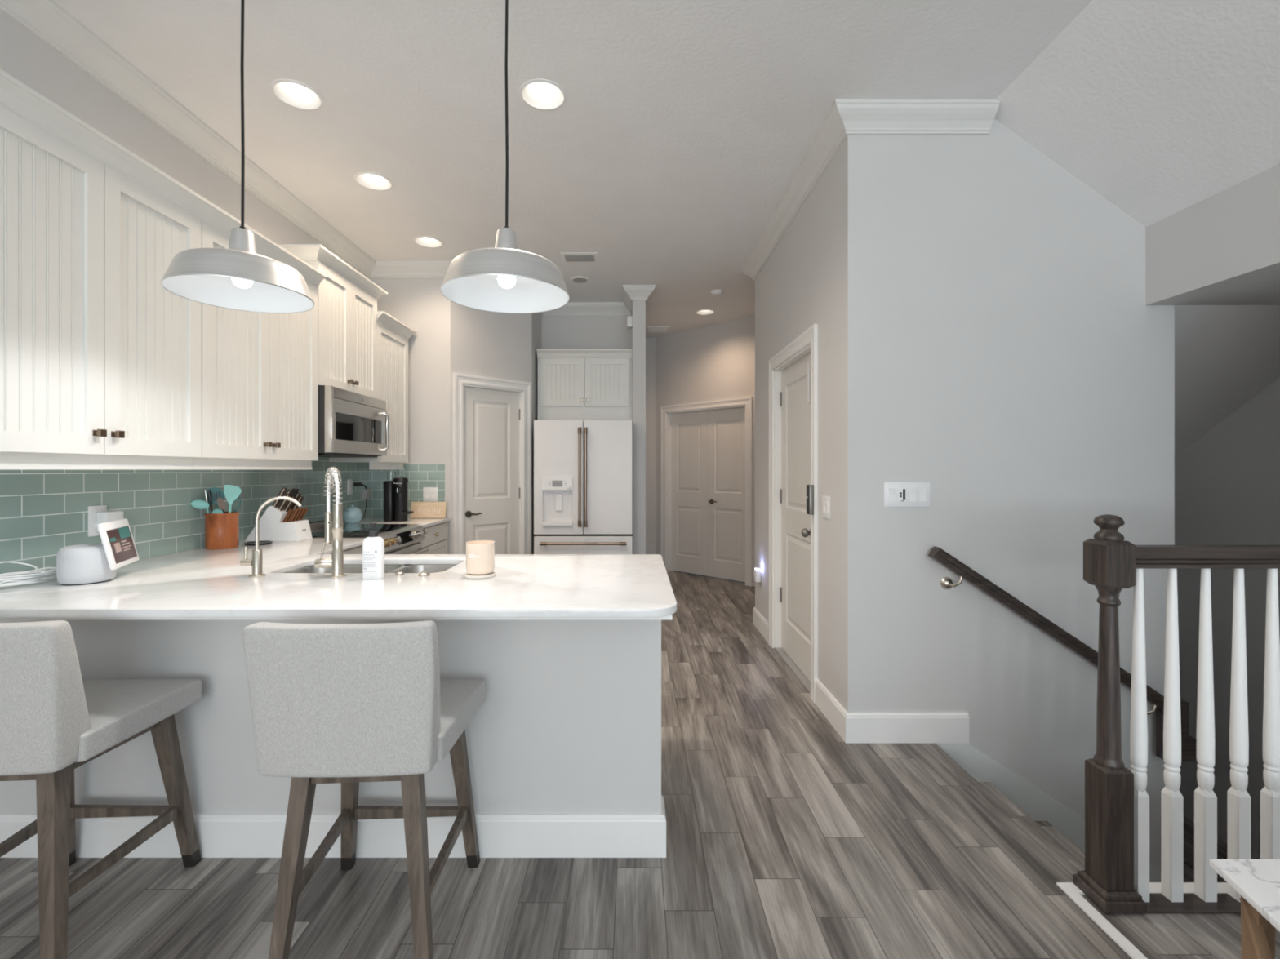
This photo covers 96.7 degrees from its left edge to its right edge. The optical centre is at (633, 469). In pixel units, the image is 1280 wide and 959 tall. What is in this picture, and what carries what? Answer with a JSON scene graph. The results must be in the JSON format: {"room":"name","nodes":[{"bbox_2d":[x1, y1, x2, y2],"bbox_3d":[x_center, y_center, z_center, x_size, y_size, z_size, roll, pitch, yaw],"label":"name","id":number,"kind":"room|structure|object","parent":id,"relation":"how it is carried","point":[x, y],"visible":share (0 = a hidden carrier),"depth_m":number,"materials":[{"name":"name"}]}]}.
{"room":"kitchen","nodes":[
{"label":"kitchen","id":0,"kind":"room"},
{"bbox_2d":[0,10,369,579],"bbox_3d":[-2.295,-0.220,0.220,0.110,3.080,9.440,0,0,0],"label":"wall","id":1,"kind":"structure","parent":0,"point":[24,56],"depth_m":2.52,"materials":[{"name":"paint"}]},
{"bbox_2d":[0,68,213,469],"bbox_3d":[-2.034,-0.580,2.021,0.409,1.159,0.912,0,0,0],"label":"upper cabinet","id":2,"kind":"object","parent":1,"relation":"attached to","point":[100,363],"visible":1,"depth_m":1.96,"materials":[{"name":"white paint"}]},
{"bbox_2d":[0,457,370,583],"bbox_3d":[-2.236,0.138,2.865,0.008,0.536,3.930,0,0,0],"label":"tiled wall","id":3,"kind":"structure","parent":1,"relation":"attached to","point":[43,512],"depth_m":2.60,"materials":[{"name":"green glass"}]},
{"bbox_2d":[88,505,106,537],"bbox_3d":[-2.228,0.212,2.365,0.008,0.125,0.080,0,0,0],"label":"wall outlet","id":4,"kind":"object","parent":3,"relation":"attached to","point":[92,510],"visible":0.65,"depth_m":2.34,"materials":[{"name":"white plastic"}]},
{"bbox_2d":[97,511,123,532],"bbox_3d":[-2.201,0.216,2.392,0.046,0.083,0.080,0,0,0],"label":"plug adapter","id":5,"kind":"object","parent":4,"relation":"attached to","point":[108,516],"visible":0.61,"depth_m":2.36,"materials":[{"name":"white plastic"}]},
{"bbox_2d":[346,479,352,494],"bbox_3d":[-2.228,0.135,4.470,0.008,0.120,0.075,0,0,0],"label":"wall outlet","id":6,"kind":"object","parent":3,"relation":"attached to","point":[349,482],"visible":1,"depth_m":4.46,"materials":[{"name":"white plastic"}]},
{"bbox_2d":[192,204,326,469],"bbox_3d":[-2.034,-0.580,2.933,0.409,1.159,0.914,0,0,0],"label":"upper cabinet","id":7,"kind":"object","parent":1,"relation":"attached to","point":[260,371],"visible":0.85,"depth_m":2.87,"materials":[{"name":"white paint"}]},
{"bbox_2d":[0,0,655,315],"bbox_3d":[-1.016,-1.682,0.750,2.447,0.116,10.500,0,0,0],"label":"trim","id":8,"kind":"structure","parent":1,"relation":"attached to","point":[47,20],"depth_m":2.85,"materials":[{"name":"paint"}]},
{"bbox_2d":[277,244,387,398],"bbox_3d":[-2.035,-0.912,3.781,0.409,0.812,0.910,0,0,0],"label":"upper cabinet","id":9,"kind":"object","parent":1,"relation":"attached to","point":[348,300],"visible":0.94,"depth_m":3.70,"materials":[{"name":"white paint"}]},
{"bbox_2d":[318,385,389,457],"bbox_3d":[-1.990,-0.296,3.780,0.482,0.416,0.771,0,0,0],"label":"microwave","id":10,"kind":"object","parent":9,"relation":"attached to","point":[351,424],"visible":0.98,"depth_m":3.65,"materials":[{"name":"grey metal"}]},
{"bbox_2d":[328,311,417,469],"bbox_3d":[-2.035,-0.582,4.491,0.409,1.164,0.641,0,0,0],"label":"upper cabinet","id":11,"kind":"object","parent":1,"relation":"attached to","point":[393,335],"visible":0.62,"depth_m":4.47,"materials":[{"name":"white paint"}]},
{"bbox_2d":[0,620,661,813],"bbox_3d":[-1.073,0.883,2.005,2.335,0.873,0.110,0,0,0],"label":"wall","id":12,"kind":"structure","parent":0,"point":[568,721],"depth_m":1.95,"materials":[{"name":"paint"}]},
{"bbox_2d":[0,795,666,857],"bbox_3d":[-1.065,1.250,1.997,2.351,0.141,0.126,0,0,0],"label":"baseboard","id":13,"kind":"structure","parent":12,"relation":"attached to","point":[218,835],"depth_m":1.93,"materials":[{"name":"white paint"}]},
{"bbox_2d":[369,278,450,554],"bbox_3d":[-1.954,-0.220,4.885,0.793,3.080,0.110,0,0,0],"label":"wall","id":14,"kind":"structure","parent":0,"point":[419,304],"depth_m":4.83,"materials":[{"name":"paint"}]},
{"bbox_2d":[370,464,444,517],"bbox_3d":[-1.918,0.180,4.826,0.628,0.451,0.008,0,0,0],"label":"tiled wall","id":15,"kind":"structure","parent":14,"relation":"attached to","point":[419,476],"depth_m":4.82,"materials":[{"name":"green tile"}]},
{"bbox_2d":[422,487,438,502],"bbox_3d":[-1.720,0.210,4.816,0.125,0.120,0.011,0,0,0],"label":"light switch","id":16,"kind":"object","parent":15,"relation":"attached to","point":[429,494],"visible":1,"depth_m":4.82,"materials":[{"name":"white plastic"}]},
{"bbox_2d":[450,301,531,554],"bbox_3d":[-1.302,-0.220,5.162,0.110,3.080,0.830,0,0,45],"label":"wall","id":17,"kind":"structure","parent":0,"point":[486,344],"depth_m":5.08,"materials":[{"name":"paint"}]},
{"bbox_2d":[464,386,519,554],"bbox_3d":[-1.268,0.292,5.146,0.597,2.032,0.092,0,0,-45],"label":"door","id":18,"kind":"structure","parent":17,"relation":"in","point":[491,417],"depth_m":5.15,"materials":[{"name":"white paint"}]},
{"bbox_2d":[453,372,531,554],"bbox_3d":[-1.297,0.247,5.165,0.145,2.146,0.787,0,0,45],"label":"trim","id":19,"kind":"structure","parent":17,"relation":"attached to","point":[460,380],"depth_m":5.07,"materials":[{"name":"white paint"}]},
{"bbox_2d":[53,0,1092,337],"bbox_3d":[0.330,-1.740,1.550,5.340,0.001,12.300,0,0,0],"label":"ceiling","id":20,"kind":"structure","parent":0,"point":[682,128],"depth_m":2.65,"materials":[{"name":"white paint"}]},
{"bbox_2d":[160,0,314,313],"bbox_3d":[-1.272,-1.152,1.850,0.409,1.176,0.409,0,0,0],"label":"pendant lamp","id":21,"kind":"object","parent":20,"relation":"hanging from","point":[237,277],"visible":1,"depth_m":1.84,"materials":[{"name":"metal"}]},
{"bbox_2d":[269,78,324,110],"bbox_3d":[-1.560,-1.767,2.640,0.220,0.066,0.220,0,0,0],"label":"recessed light","id":22,"kind":"object","parent":20,"relation":"in","point":[293,93],"visible":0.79,"depth_m":2.68,"materials":[{"name":"white paint"}]},
{"bbox_2d":[353,171,393,191],"bbox_3d":[-1.565,-1.767,3.430,0.220,0.066,0.220,0,0,0],"label":"recessed light","id":23,"kind":"object","parent":20,"relation":"in","point":[371,180],"visible":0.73,"depth_m":3.48,"materials":[{"name":"white paint"}]},
{"bbox_2d":[413,235,444,248],"bbox_3d":[-1.565,-1.767,4.340,0.220,0.066,0.220,0,0,0],"label":"recessed light","id":24,"kind":"object","parent":20,"relation":"in","point":[424,241],"visible":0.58,"depth_m":4.39,"materials":[{"name":"white paint"}]},
{"bbox_2d":[440,0,569,313],"bbox_3d":[-0.413,-1.152,1.850,0.409,1.176,0.409,0,0,0],"label":"pendant lamp","id":25,"kind":"object","parent":20,"relation":"hanging from","point":[504,277],"visible":1,"depth_m":1.85,"materials":[{"name":"metal"}]},
{"bbox_2d":[519,78,566,110],"bbox_3d":[-0.420,-1.767,2.640,0.220,0.066,0.220,0,0,0],"label":"recessed light","id":26,"kind":"object","parent":20,"relation":"in","point":[540,94],"visible":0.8,"depth_m":2.68,"materials":[{"name":"white paint"}]},
{"bbox_2d":[560,253,599,262],"bbox_3d":[-0.440,-1.735,4.660,0.304,0.010,0.204,0,0,0],"label":"ceiling vent","id":27,"kind":"object","parent":20,"relation":"in","point":[566,257],"visible":1,"depth_m":4.65,"materials":[{"name":"white metal"}]},
{"bbox_2d":[570,275,589,283],"bbox_3d":[-0.490,-1.734,5.200,0.170,0.011,0.170,0,0,0],"label":"ceiling speaker","id":28,"kind":"object","parent":20,"relation":"attached to","point":[579,279],"visible":1,"depth_m":5.18,"materials":[{"name":"white paint"}]},
{"bbox_2d":[573,278,586,282],"bbox_3d":[-0.490,-1.732,5.200,0.124,0.007,0.124,0,0,0],"label":"grille","id":29,"kind":"object","parent":28,"relation":"attached to","point":[575,280],"depth_m":5.19,"materials":[{"name":"grey metal"}]},
{"bbox_2d":[646,326,670,333],"bbox_3d":[0.300,-1.734,7.050,0.280,0.011,0.280,0,0,0],"label":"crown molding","id":30,"kind":"structure","parent":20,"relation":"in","point":[649,329],"depth_m":7.02,"materials":[{"name":"white paint"}]},
{"bbox_2d":[695,309,715,315],"bbox_3d":[0.790,-1.767,6.270,0.220,0.066,0.220,0,0,0],"label":"recessed light","id":31,"kind":"object","parent":20,"relation":"in","point":[702,312],"visible":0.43,"depth_m":6.33,"materials":[{"name":"white paint"}]},
{"bbox_2d":[711,289,723,296],"bbox_3d":[0.815,-1.722,5.550,0.124,0.036,0.124,0,0,0],"label":"smoke detector","id":32,"kind":"object","parent":20,"relation":"attached to","point":[714,292],"visible":1,"depth_m":5.51,"materials":[{"name":"white plastic"}]},
{"bbox_2d":[531,312,632,554],"bbox_3d":[-0.482,-0.220,5.763,1.195,3.080,0.693,0,0,0],"label":"wall","id":33,"kind":"structure","parent":0,"point":[548,332],"depth_m":6.00,"materials":[{"name":"paint"}]},
{"bbox_2d":[536,349,632,421],"bbox_3d":[-0.478,-0.818,5.765,0.933,0.715,0.450,0,0,0],"label":"upper cabinet","id":34,"kind":"object","parent":33,"relation":"attached to","point":[574,384],"visible":0.99,"depth_m":5.59,"materials":[{"name":"white paint"}]},
{"bbox_2d":[632,300,645,554],"bbox_3d":[0.052,-0.220,6.475,0.125,3.080,2.050,0,0,0],"label":"wall","id":35,"kind":"structure","parent":0,"point":[638,306],"depth_m":5.45,"materials":[{"name":"paint"}]},
{"bbox_2d":[626,316,632,328],"bbox_3d":[-0.036,-1.430,5.520,0.052,0.100,0.080,0,0,0],"label":"sensor","id":36,"kind":"object","parent":35,"relation":"attached to","point":[629,319],"visible":1,"depth_m":5.48,"materials":[{"name":"white plastic"}]},
{"bbox_2d":[0,570,1279,958],"bbox_3d":[0.635,1.820,1.600,5.950,1.000,12.200,0,0,0],"label":"floor","id":37,"kind":"structure","parent":0,"point":[787,838],"depth_m":1.82,"materials":[{"name":"grey wood"}]},
{"bbox_2d":[0,620,201,958],"bbox_3d":[-1.680,0.853,1.652,0.502,0.935,0.529,0,0,-1],"label":"bar stool","id":38,"kind":"object","parent":37,"relation":"on","point":[54,722],"visible":1,"depth_m":1.48,"materials":[{"name":"white fabric"}]},
{"bbox_2d":[343,545,362,554],"bbox_3d":[-1.889,0.877,3.059,0.700,0.885,0.648,0,0,0],"label":"base cabinet","id":39,"kind":"object","parent":37,"relation":"on","point":[357,550],"visible":0.02,"depth_m":3.21,"materials":[{"name":"paint"}]},
{"bbox_2d":[242,621,485,958],"bbox_3d":[-0.734,0.853,1.647,0.502,0.935,0.529,0,0,-2],"label":"bar stool","id":40,"kind":"object","parent":37,"relation":"on","point":[348,704],"visible":1,"depth_m":1.41,"materials":[{"name":"grey fabric"}]},
{"bbox_2d":[308,520,429,554],"bbox_3d":[-1.851,0.840,3.771,0.759,0.960,0.766,0,0,0],"label":"range","id":41,"kind":"object","parent":37,"relation":"on","point":[398,539],"visible":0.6,"depth_m":3.82,"materials":[{"name":"silver metal"}]},
{"bbox_2d":[310,524,417,537],"bbox_3d":[-1.866,0.401,3.771,0.580,0.010,0.766,0,0,0],"label":"cooktop","id":42,"kind":"object","parent":41,"relation":"in","point":[349,531],"depth_m":3.78,"materials":[{"name":"black glass"}]},
{"bbox_2d":[417,522,448,554],"bbox_3d":[-1.889,0.877,4.490,0.700,0.885,0.660,0,0,0],"label":"base cabinet","id":43,"kind":"object","parent":37,"relation":"on","point":[436,540],"visible":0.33,"depth_m":4.54,"materials":[{"name":"paint"}]},
{"bbox_2d":[342,517,451,528],"bbox_3d":[-1.888,0.418,4.488,0.686,0.025,0.666,0,0,0],"label":"countertop","id":44,"kind":"structure","parent":43,"relation":"on","point":[425,522],"depth_m":4.49,"materials":[{"name":"white stone"}]},
{"bbox_2d":[342,504,362,524],"bbox_3d":[-2.125,0.334,4.300,0.138,0.143,0.138,0,0,0],"label":"jar","id":45,"kind":"object","parent":44,"relation":"on","point":[351,515],"visible":0.98,"depth_m":4.25,"materials":[{"name":"ceramic"}]},
{"bbox_2d":[354,482,370,519],"bbox_3d":[-2.159,0.251,4.532,0.103,0.299,0.083,0,0,0],"label":"power adapter","id":46,"kind":"object","parent":44,"relation":"on","point":[366,493],"visible":1,"depth_m":4.51,"materials":[{"name":"black plastic"}]},
{"bbox_2d":[383,477,413,521],"bbox_3d":[-1.855,0.233,4.498,0.200,0.346,0.133,0,0,0],"label":"coffee machine","id":47,"kind":"object","parent":44,"relation":"on","point":[396,491],"visible":1,"depth_m":4.45,"materials":[{"name":"black plastic"}]},
{"bbox_2d":[386,471,394,480],"bbox_3d":[-1.922,0.050,4.500,0.052,0.075,0.052,0,0,0],"label":"drinking glass","id":48,"kind":"object","parent":47,"relation":"on","point":[390,474],"visible":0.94,"depth_m":4.48,"materials":[{"name":"clear glass"}]},
{"bbox_2d":[396,469,404,477],"bbox_3d":[-1.842,0.028,4.500,0.060,0.062,0.060,0,0,0],"label":"drinking glass","id":49,"kind":"object","parent":47,"relation":"on","point":[400,473],"visible":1,"depth_m":4.48,"materials":[{"name":"clear glass"}]},
{"bbox_2d":[409,502,446,518],"bbox_3d":[-1.725,0.338,4.781,0.296,0.135,0.034,0,0,0],"label":"wooden sign","id":50,"kind":"object","parent":44,"relation":"on","point":[421,509],"visible":1,"depth_m":4.77,"materials":[{"name":"beige wood"}]},
{"bbox_2d":[533,420,632,554],"bbox_3d":[-0.458,0.420,5.527,0.903,1.740,0.886,0,0,0],"label":"refrigerator","id":51,"kind":"object","parent":37,"relation":"on","point":[583,470],"visible":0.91,"depth_m":5.15,"materials":[{"name":"white metal"}]},
{"bbox_2d":[1056,882,1226,958],"bbox_3d":[2.467,1.317,1.355,2.245,0.006,0.910,0,0,0],"label":"trim","id":52,"kind":"structure","parent":37,"relation":"attached to","point":[1069,889],"depth_m":1.71,"materials":[{"name":"white paint"}]},
{"bbox_2d":[1072,514,1279,914],"bbox_3d":[1.998,0.728,1.745,1.204,1.183,0.124,0,0,0],"label":"balustrade","id":53,"kind":"object","parent":37,"relation":"on","point":[1115,877],"visible":1,"depth_m":1.73,"materials":[{"name":"brown wood"}]},
{"bbox_2d":[1209,859,1279,958],"bbox_3d":[1.619,1.095,0.896,0.762,0.450,0.752,0,0,0],"label":"side table","id":54,"kind":"object","parent":37,"relation":"on","point":[1257,882],"visible":1,"depth_m":1.20,"materials":[{"name":"white stone"}]},
{"bbox_3d":[-0.738,0.878,2.381,1.665,0.885,0.639,0,0,0],"label":"cabinet","id":55,"kind":"object","parent":37,"relation":"on","visible":0},
{"bbox_2d":[0,537,676,620],"bbox_3d":[-1.052,0.421,2.521,2.371,0.052,1.731,0,0,0],"label":"countertop","id":56,"kind":"structure","parent":55,"relation":"on","point":[203,584],"depth_m":1.90,"materials":[{"name":"white stone"}]},
{"bbox_2d":[0,518,138,586],"bbox_3d":[-2.063,0.299,1.993,0.280,0.214,0.549,0,0,34],"label":"smart display","id":57,"kind":"object","parent":56,"relation":"on","point":[89,563],"visible":1,"depth_m":2.03,"materials":[{"name":"grey plastic"}]},
{"bbox_2d":[109,526,130,542],"bbox_3d":[-1.931,0.242,2.137,0.010,0.041,0.193,0,0,-25],"label":"art","id":58,"kind":"object","parent":57,"relation":"on","point":[117,534],"depth_m":2.14},
{"bbox_2d":[204,511,239,550],"bbox_3d":[-2.131,0.314,2.946,0.145,0.183,0.140,0,0,0],"label":"utensil crock","id":59,"kind":"object","parent":56,"relation":"on","point":[221,530],"visible":0.95,"depth_m":2.90,"materials":[{"name":"brown wood"}]},
{"bbox_2d":[191,499,209,513],"bbox_3d":[-2.190,0.263,2.899,0.104,0.220,0.015,0,0,-38],"label":"serving spoon","id":60,"kind":"object","parent":59,"relation":"in","point":[201,504],"visible":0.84,"depth_m":2.89,"materials":[{"name":"green plastic"}]},
{"bbox_2d":[204,489,213,513],"bbox_3d":[-2.179,0.238,2.929,0.051,0.268,0.014,0,0,-26],"label":"tongs","id":61,"kind":"object","parent":59,"relation":"in","point":[209,491],"visible":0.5,"depth_m":2.92,"materials":[{"name":"silver metal"}]},
{"bbox_2d":[204,487,224,509],"bbox_3d":[-2.180,0.232,2.959,0.082,0.282,0.028,0,0,-21],"label":"slotted turner","id":62,"kind":"object","parent":59,"relation":"in","point":[215,492],"visible":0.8,"depth_m":2.96,"materials":[{"name":"teal plastic"}]},
{"bbox_2d":[217,497,226,513],"bbox_3d":[-2.133,0.256,2.942,0.038,0.232,0.016,0,0,-37],"label":"spoon","id":63,"kind":"object","parent":59,"relation":"in","point":[220,502],"visible":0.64,"depth_m":2.94,"materials":[{"name":"black plastic"}]},
{"bbox_2d":[223,484,241,513],"bbox_3d":[-2.083,0.225,2.955,0.077,0.296,0.029,0,0,-36],"label":"spatula","id":64,"kind":"object","parent":59,"relation":"in","point":[231,492],"visible":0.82,"depth_m":2.94,"materials":[{"name":"green plastic"}]},
{"bbox_2d":[231,497,240,512],"bbox_3d":[-2.093,0.259,2.994,0.043,0.227,0.040,0,0,0],"label":"whisk","id":65,"kind":"object","parent":59,"relation":"in","point":[238,498],"visible":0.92,"depth_m":2.99,"materials":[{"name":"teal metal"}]},
{"bbox_2d":[244,541,272,545],"bbox_3d":[-2.045,0.401,3.100,0.132,0.010,0.132,0,0,0],"label":"trivet","id":66,"kind":"object","parent":56,"relation":"on","point":[253,543],"visible":0.75,"depth_m":3.09,"materials":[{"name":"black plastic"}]},
{"bbox_2d":[240,496,302,577],"bbox_3d":[-1.393,0.254,2.180,0.207,0.303,0.056,0,0,-13],"label":"filter faucet","id":67,"kind":"object","parent":56,"relation":"on","point":[256,561],"visible":1,"depth_m":2.16,"materials":[{"name":"silver metal"}]},
{"bbox_2d":[244,506,312,541],"bbox_3d":[-2.053,0.306,3.295,0.305,0.200,0.140,0,0,0],"label":"knife block","id":68,"kind":"object","parent":56,"relation":"on","point":[272,527],"visible":0.94,"depth_m":3.23,"materials":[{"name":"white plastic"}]},
{"bbox_2d":[271,487,287,507],"bbox_3d":[-2.019,0.160,3.245,0.082,0.120,0.015,0,0,0],"label":"kitchen knife","id":69,"kind":"object","parent":68,"relation":"in","point":[276,504],"visible":0.71,"depth_m":3.24,"materials":[{"name":"silver metal"}]},
{"bbox_2d":[277,493,291,511],"bbox_3d":[-1.996,0.189,3.250,0.072,0.102,0.015,0,0,0],"label":"kitchen knife","id":70,"kind":"object","parent":68,"relation":"in","point":[284,502],"visible":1,"depth_m":3.24,"materials":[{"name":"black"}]},
{"bbox_2d":[282,509,293,522],"bbox_3d":[-1.974,0.267,3.243,0.056,0.081,0.012,0,0,0],"label":"steak knife","id":71,"kind":"object","parent":68,"relation":"in","point":[290,511],"visible":1,"depth_m":3.24,"materials":[{"name":"brown wood"}]},
{"bbox_2d":[283,496,296,512],"bbox_3d":[-1.984,0.202,3.280,0.069,0.096,0.015,0,0,0],"label":"kitchen knife","id":72,"kind":"object","parent":68,"relation":"in","point":[288,506],"visible":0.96,"depth_m":3.27,"materials":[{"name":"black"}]},
{"bbox_2d":[287,509,297,522],"bbox_3d":[-1.944,0.265,3.243,0.056,0.081,0.012,0,0,0],"label":"steak knife","id":73,"kind":"object","parent":68,"relation":"in","point":[295,512],"visible":1,"depth_m":3.24,"materials":[{"name":"brown wood"}]},
{"bbox_2d":[287,488,298,502],"bbox_3d":[-1.989,0.169,3.303,0.072,0.117,0.059,0,0,0],"label":"scissors","id":74,"kind":"object","parent":68,"relation":"on","point":[295,491],"visible":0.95,"depth_m":3.30,"materials":[{"name":"black plastic"}]},
{"bbox_2d":[291,495,303,510],"bbox_3d":[-1.975,0.205,3.340,0.072,0.102,0.015,0,0,0],"label":"kitchen knife","id":75,"kind":"object","parent":68,"relation":"in","point":[300,498],"visible":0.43,"depth_m":3.33,"materials":[{"name":"brown wood"}]},
{"bbox_2d":[314,466,345,577],"bbox_3d":[-1.212,0.197,2.235,0.100,0.418,0.285,0,0,-38],"label":"kitchen faucet","id":76,"kind":"object","parent":56,"relation":"on","point":[334,522],"visible":1,"depth_m":2.15,"materials":[{"name":"silver metal"}]},
{"bbox_2d":[285,564,456,573],"bbox_3d":[-1.106,0.526,2.409,0.736,0.188,0.390,0,0,0],"label":"sink","id":77,"kind":"object","parent":56,"relation":"in","point":[347,568],"visible":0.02,"depth_m":2.59,"materials":[{"name":"silver metal"}]},
{"bbox_2d":[362,522,384,579],"bbox_3d":[-0.973,0.301,2.133,0.073,0.209,0.052,0,0,0],"label":"soap bottle","id":78,"kind":"object","parent":56,"relation":"on","point":[373,546],"visible":1,"depth_m":2.11,"materials":[{"name":"white plastic"}]},
{"bbox_2d":[363,551,375,569],"bbox_3d":[-0.978,0.340,2.107,0.046,0.076,0.001,0,0,0],"label":"print","id":79,"kind":"object","parent":78,"relation":"attached to","point":[369,557],"depth_m":2.11},
{"bbox_2d":[464,540,496,578],"bbox_3d":[-0.583,0.341,2.165,0.115,0.130,0.115,0,0,0],"label":"candle jar","id":80,"kind":"object","parent":56,"relation":"on","point":[480,554],"visible":1,"depth_m":2.12,"materials":[{"name":"beige wax"}]},
{"bbox_2d":[645,337,655,554],"bbox_3d":[0.195,-0.220,7.555,0.410,3.080,0.110,0,0,0],"label":"wall","id":81,"kind":"structure","parent":0,"point":[650,342],"depth_m":7.50,"materials":[{"name":"paint"}]},
{"bbox_2d":[655,315,755,586],"bbox_3d":[1.458,-0.220,6.407,3.200,3.080,0.110,0,0,45],"label":"wall","id":82,"kind":"structure","parent":0,"point":[717,362],"depth_m":6.93,"materials":[{"name":"paint"}]},
{"bbox_2d":[671,410,708,576],"bbox_3d":[0.717,0.292,7.216,0.594,2.032,0.036,0,0,45],"label":"door","id":83,"kind":"structure","parent":82,"relation":"in","point":[690,431],"depth_m":7.20,"materials":[{"name":"white paint"}]},
{"bbox_2d":[660,396,752,586],"bbox_3d":[0.893,0.247,6.969,1.392,2.146,0.145,0,0,45],"label":"trim","id":84,"kind":"structure","parent":82,"relation":"attached to","point":[666,411],"depth_m":7.03,"materials":[{"name":"white paint"}]},
{"bbox_2d":[708,407,745,582],"bbox_3d":[1.119,0.292,6.773,0.594,2.032,0.092,0,0,45],"label":"door","id":85,"kind":"structure","parent":82,"relation":"in","point":[726,427],"depth_m":6.79,"materials":[{"name":"white paint"}]},
{"bbox_2d":[755,147,839,703],"bbox_3d":[1.095,-0.220,3.870,0.110,3.080,2.000,0,0,0],"label":"wall","id":86,"kind":"structure","parent":0,"point":[797,287],"depth_m":3.19,"materials":[{"name":"paint"}]},
{"bbox_2d":[752,607,768,644],"bbox_3d":[1.812,1.250,4.590,1.576,0.141,0.591,0,0,0],"label":"baseboard","id":87,"kind":"structure","parent":86,"relation":"attached to","point":[759,621],"depth_m":4.56,"materials":[{"name":"white paint"}]},
{"bbox_2d":[760,570,762,586],"bbox_3d":[1.036,0.880,4.620,0.008,0.115,0.072,0,0,0],"label":"wall outlet","id":88,"kind":"object","parent":86,"relation":"attached to","point":[761,582],"visible":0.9,"depth_m":4.61,"materials":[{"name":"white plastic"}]},
{"bbox_2d":[754,568,760,582],"bbox_3d":[1.006,0.856,4.620,0.045,0.108,0.070,0,0,0],"label":"night light","id":89,"kind":"object","parent":88,"relation":"attached to","point":[757,571],"visible":1,"depth_m":4.59,"materials":[{"name":"white plastic"}]},
{"bbox_2d":[774,647,810,693],"bbox_3d":[1.095,1.316,3.755,0.110,0.008,0.909,0,0,0],"label":"trim","id":90,"kind":"structure","parent":86,"relation":"attached to","point":[799,674],"depth_m":3.75,"materials":[{"name":"white wood"}]},
{"bbox_2d":[768,323,817,703],"bbox_3d":[1.093,0.247,3.755,0.145,2.146,1.081,0,0,0],"label":"trim","id":91,"kind":"structure","parent":86,"relation":"attached to","point":[806,342],"depth_m":4.20,"materials":[{"name":"white paint"}]},
{"bbox_2d":[779,352,810,681],"bbox_3d":[1.079,0.292,3.756,0.102,2.032,0.881,0,0,0],"label":"door","id":92,"kind":"structure","parent":86,"relation":"in","point":[795,393],"depth_m":3.82,"materials":[{"name":"white paint"}]},
{"bbox_2d":[806,484,813,515],"bbox_3d":[1.004,0.170,3.235,0.031,0.170,0.048,0,0,0],"label":"keypad","id":93,"kind":"object","parent":92,"relation":"attached to","point":[810,488],"visible":1,"depth_m":3.21,"materials":[{"name":"grey plastic"}]},
{"bbox_2d":[822,495,830,519],"bbox_3d":[1.034,0.202,3.065,0.011,0.120,0.118,0,0,0],"label":"light switch","id":94,"kind":"object","parent":86,"relation":"attached to","point":[825,500],"visible":1,"depth_m":3.05,"materials":[{"name":"white plastic"}]},
{"bbox_2d":[742,98,999,280],"bbox_3d":[1.334,-1.682,3.815,0.772,0.116,2.294,0,0,0],"label":"trim","id":95,"kind":"structure","parent":86,"relation":"attached to","point":[845,117],"depth_m":2.74,"materials":[{"name":"paint"}]},
{"bbox_2d":[840,119,1174,871],"bbox_3d":[1.833,1.130,2.815,1.585,5.780,0.110,0,0,0],"label":"wall","id":96,"kind":"structure","parent":0,"point":[1002,351],"depth_m":2.76,"materials":[{"name":"paint"}]},
{"bbox_2d":[814,678,968,743],"bbox_3d":[1.322,1.250,2.979,0.596,0.141,0.471,0,0,0],"label":"baseboard","id":97,"kind":"structure","parent":96,"relation":"attached to","point":[852,727],"depth_m":2.74,"materials":[{"name":"white paint"}]},
{"bbox_2d":[884,482,929,506],"bbox_3d":[1.321,0.120,2.755,0.217,0.114,0.011,0,0,0],"label":"light switch","id":98,"kind":"object","parent":96,"relation":"attached to","point":[895,494],"visible":1,"depth_m":2.75,"materials":[{"name":"white plastic"}]},
{"bbox_2d":[936,742,1160,882],"bbox_3d":[2.027,1.933,2.753,1.195,1.225,0.014,0,0,0],"label":"stair skirt board","id":99,"kind":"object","parent":96,"relation":"attached to","point":[1033,802],"depth_m":2.75,"materials":[{"name":"paint"}]},
{"bbox_2d":[928,546,1196,761],"bbox_3d":[2.063,0.869,2.715,1.304,1.005,0.090,0,0,0],"label":"wall handrail","id":100,"kind":"object","parent":96,"relation":"attached to","point":[965,572],"visible":0.6,"depth_m":2.67,"materials":[{"name":"brown wood"}]},
{"bbox_2d":[994,0,1279,226],"bbox_3d":[2.092,-1.488,-0.860,0.785,0.623,7.280,0,0,0],"label":"ceiling","id":101,"kind":"structure","parent":0,"point":[1161,108],"depth_m":2.26,"materials":[{"name":"white paint"}]},
{"bbox_2d":[1145,164,1279,305],"bbox_3d":[3.087,-0.989,-0.870,1.205,0.382,7.260,0,0,0],"label":"bulkhead","id":102,"kind":"structure","parent":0,"point":[1223,248],"depth_m":2.45,"materials":[{"name":"paint"}]},
{"bbox_2d":[1174,377,1279,859],"bbox_3d":[3.645,1.520,0.730,0.110,5.000,10.460,0,0,0],"label":"wall","id":103,"kind":"structure","parent":0,"point":[1227,482],"depth_m":3.44,"materials":[{"name":"paint"}]},
{"bbox_2d":[1174,305,1279,457],"bbox_3d":[3.107,0.119,4.259,1.065,2.398,3.002,0,0,0],"label":"ceiling","id":104,"kind":"structure","parent":0,"point":[1225,356],"depth_m":3.07,"materials":[{"name":"paint"}]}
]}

